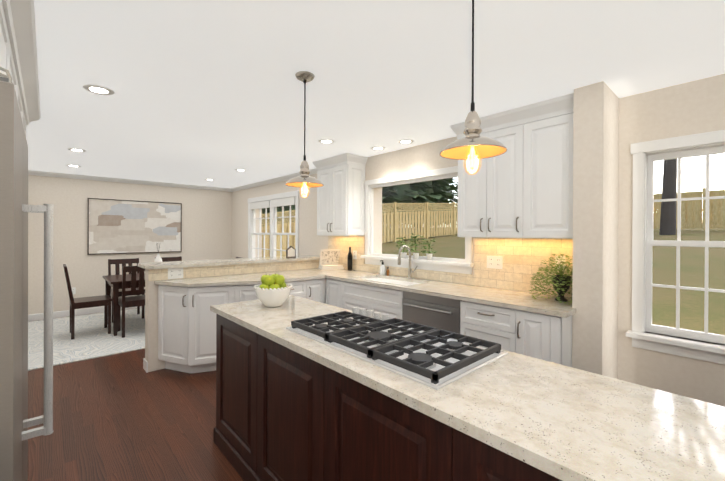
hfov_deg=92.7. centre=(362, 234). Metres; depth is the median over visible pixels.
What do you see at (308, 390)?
kitchen island
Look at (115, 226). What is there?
canvas
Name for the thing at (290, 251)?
lantern
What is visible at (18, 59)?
tall cabinet
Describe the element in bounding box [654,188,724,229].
fence
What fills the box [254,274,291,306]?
fruit bowl
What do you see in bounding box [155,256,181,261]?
dining chair
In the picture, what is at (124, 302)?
dining chair
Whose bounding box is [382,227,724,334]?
lawn
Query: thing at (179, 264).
bar
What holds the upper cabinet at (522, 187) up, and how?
attached to the wall at (691, 108)
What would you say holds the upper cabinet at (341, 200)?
attached to the wall at (691, 108)
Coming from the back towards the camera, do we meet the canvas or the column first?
the canvas
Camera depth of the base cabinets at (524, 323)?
3.38 m
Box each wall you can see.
[28,175,231,314]
[143,260,319,372]
[232,74,724,406]
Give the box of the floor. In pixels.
[28,308,243,480]
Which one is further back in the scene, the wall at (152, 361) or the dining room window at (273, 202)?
the dining room window at (273, 202)
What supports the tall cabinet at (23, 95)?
on the floor
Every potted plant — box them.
[395,237,409,257]
[408,233,423,258]
[420,239,436,259]
[529,253,572,304]
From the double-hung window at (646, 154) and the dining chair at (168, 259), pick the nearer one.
the double-hung window at (646, 154)
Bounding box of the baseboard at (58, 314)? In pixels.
[28,305,141,320]
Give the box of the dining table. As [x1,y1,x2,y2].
[103,273,144,335]
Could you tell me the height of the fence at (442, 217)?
3.895 m
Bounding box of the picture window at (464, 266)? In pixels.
[361,166,473,273]
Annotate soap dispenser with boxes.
[380,260,385,274]
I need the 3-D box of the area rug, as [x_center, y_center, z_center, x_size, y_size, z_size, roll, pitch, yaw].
[-3.417,1.372,5.215,3.180,0.012,2.600,0,0,-42]
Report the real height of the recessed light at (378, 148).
0.004 m
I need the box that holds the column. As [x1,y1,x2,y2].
[572,81,618,378]
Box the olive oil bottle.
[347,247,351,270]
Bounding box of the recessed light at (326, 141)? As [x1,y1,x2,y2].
[318,139,334,143]
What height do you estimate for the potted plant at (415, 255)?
0.281 m
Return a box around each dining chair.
[63,264,111,339]
[108,258,144,322]
[117,266,144,337]
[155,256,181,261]
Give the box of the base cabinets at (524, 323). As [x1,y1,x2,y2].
[154,245,575,372]
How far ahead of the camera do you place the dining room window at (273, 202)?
6.26 m
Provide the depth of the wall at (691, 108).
2.41 m
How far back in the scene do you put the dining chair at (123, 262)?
5.71 m
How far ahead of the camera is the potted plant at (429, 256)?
3.60 m
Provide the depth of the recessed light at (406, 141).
3.62 m
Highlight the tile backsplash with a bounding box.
[328,235,572,296]
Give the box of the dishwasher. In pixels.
[402,291,461,333]
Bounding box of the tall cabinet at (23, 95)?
[20,68,27,134]
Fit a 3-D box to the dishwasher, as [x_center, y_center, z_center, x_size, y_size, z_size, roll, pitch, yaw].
[0.755,0.961,3.134,0.614,0.878,0.598,0,0,-42]
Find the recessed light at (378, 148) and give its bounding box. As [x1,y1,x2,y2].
[370,146,384,149]
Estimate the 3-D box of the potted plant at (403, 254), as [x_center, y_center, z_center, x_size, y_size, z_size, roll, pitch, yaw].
[0.445,0.153,3.868,0.128,0.236,0.205,0,0,-42]
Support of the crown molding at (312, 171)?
attached to the wall at (691, 108)
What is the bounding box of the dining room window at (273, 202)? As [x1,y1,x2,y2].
[248,190,298,257]
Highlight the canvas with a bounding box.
[87,198,181,254]
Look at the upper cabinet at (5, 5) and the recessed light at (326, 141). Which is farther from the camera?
the recessed light at (326, 141)
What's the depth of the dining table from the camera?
4.70 m
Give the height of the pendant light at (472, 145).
0.752 m
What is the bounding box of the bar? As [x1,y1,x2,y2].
[138,255,319,268]
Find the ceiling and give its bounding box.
[26,0,724,187]
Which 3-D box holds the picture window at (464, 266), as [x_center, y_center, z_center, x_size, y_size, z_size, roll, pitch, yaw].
[0.549,-0.146,3.850,0.146,1.052,1.536,0,0,-42]
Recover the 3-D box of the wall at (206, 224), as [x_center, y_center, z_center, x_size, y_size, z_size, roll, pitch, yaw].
[-4.458,0.127,6.315,4.080,2.490,0.240,0,0,-42]
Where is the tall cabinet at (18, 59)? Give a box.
[12,16,19,108]
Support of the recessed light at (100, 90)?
in the ceiling
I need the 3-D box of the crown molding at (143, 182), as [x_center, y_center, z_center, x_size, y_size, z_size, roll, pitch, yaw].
[-4.245,-0.962,6.306,3.778,0.070,0.050,0,0,-42]
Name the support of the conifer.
on the lawn
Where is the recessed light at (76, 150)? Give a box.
[68,148,85,151]
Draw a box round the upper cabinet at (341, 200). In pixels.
[313,153,367,235]
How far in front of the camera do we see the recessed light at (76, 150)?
4.07 m
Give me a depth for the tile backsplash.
3.09 m
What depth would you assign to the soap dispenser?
4.05 m
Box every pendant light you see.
[285,71,323,197]
[439,0,506,174]
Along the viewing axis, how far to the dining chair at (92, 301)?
4.66 m
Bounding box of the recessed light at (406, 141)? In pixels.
[398,139,413,143]
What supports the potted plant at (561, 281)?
on the base cabinets at (524, 323)
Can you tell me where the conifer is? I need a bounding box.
[262,177,457,230]
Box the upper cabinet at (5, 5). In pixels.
[0,0,11,82]
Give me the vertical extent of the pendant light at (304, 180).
0.752 m
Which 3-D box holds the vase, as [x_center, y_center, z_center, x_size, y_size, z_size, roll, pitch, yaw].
[-3.133,0.384,5.306,0.116,0.499,0.116,0,0,-42]
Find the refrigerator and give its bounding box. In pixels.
[0,77,53,480]
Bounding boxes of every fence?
[262,202,457,256]
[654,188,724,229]
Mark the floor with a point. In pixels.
(125, 416)
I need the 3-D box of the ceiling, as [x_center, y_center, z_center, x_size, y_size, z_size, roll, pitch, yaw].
[-0.648,-1.034,2.313,4.320,0.120,11.400,0,0,-42]
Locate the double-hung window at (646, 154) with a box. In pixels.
[626,130,724,364]
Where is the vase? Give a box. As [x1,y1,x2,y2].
[154,244,162,261]
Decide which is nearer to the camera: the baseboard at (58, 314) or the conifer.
the baseboard at (58, 314)
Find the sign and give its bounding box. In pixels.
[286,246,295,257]
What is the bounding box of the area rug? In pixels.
[28,308,144,370]
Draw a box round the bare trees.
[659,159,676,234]
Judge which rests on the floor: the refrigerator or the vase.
the refrigerator
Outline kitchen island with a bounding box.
[210,295,724,480]
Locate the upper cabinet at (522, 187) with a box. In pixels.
[450,93,573,238]
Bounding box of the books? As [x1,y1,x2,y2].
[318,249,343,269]
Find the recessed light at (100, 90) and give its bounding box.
[83,84,114,94]
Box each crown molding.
[28,170,229,191]
[230,168,316,191]

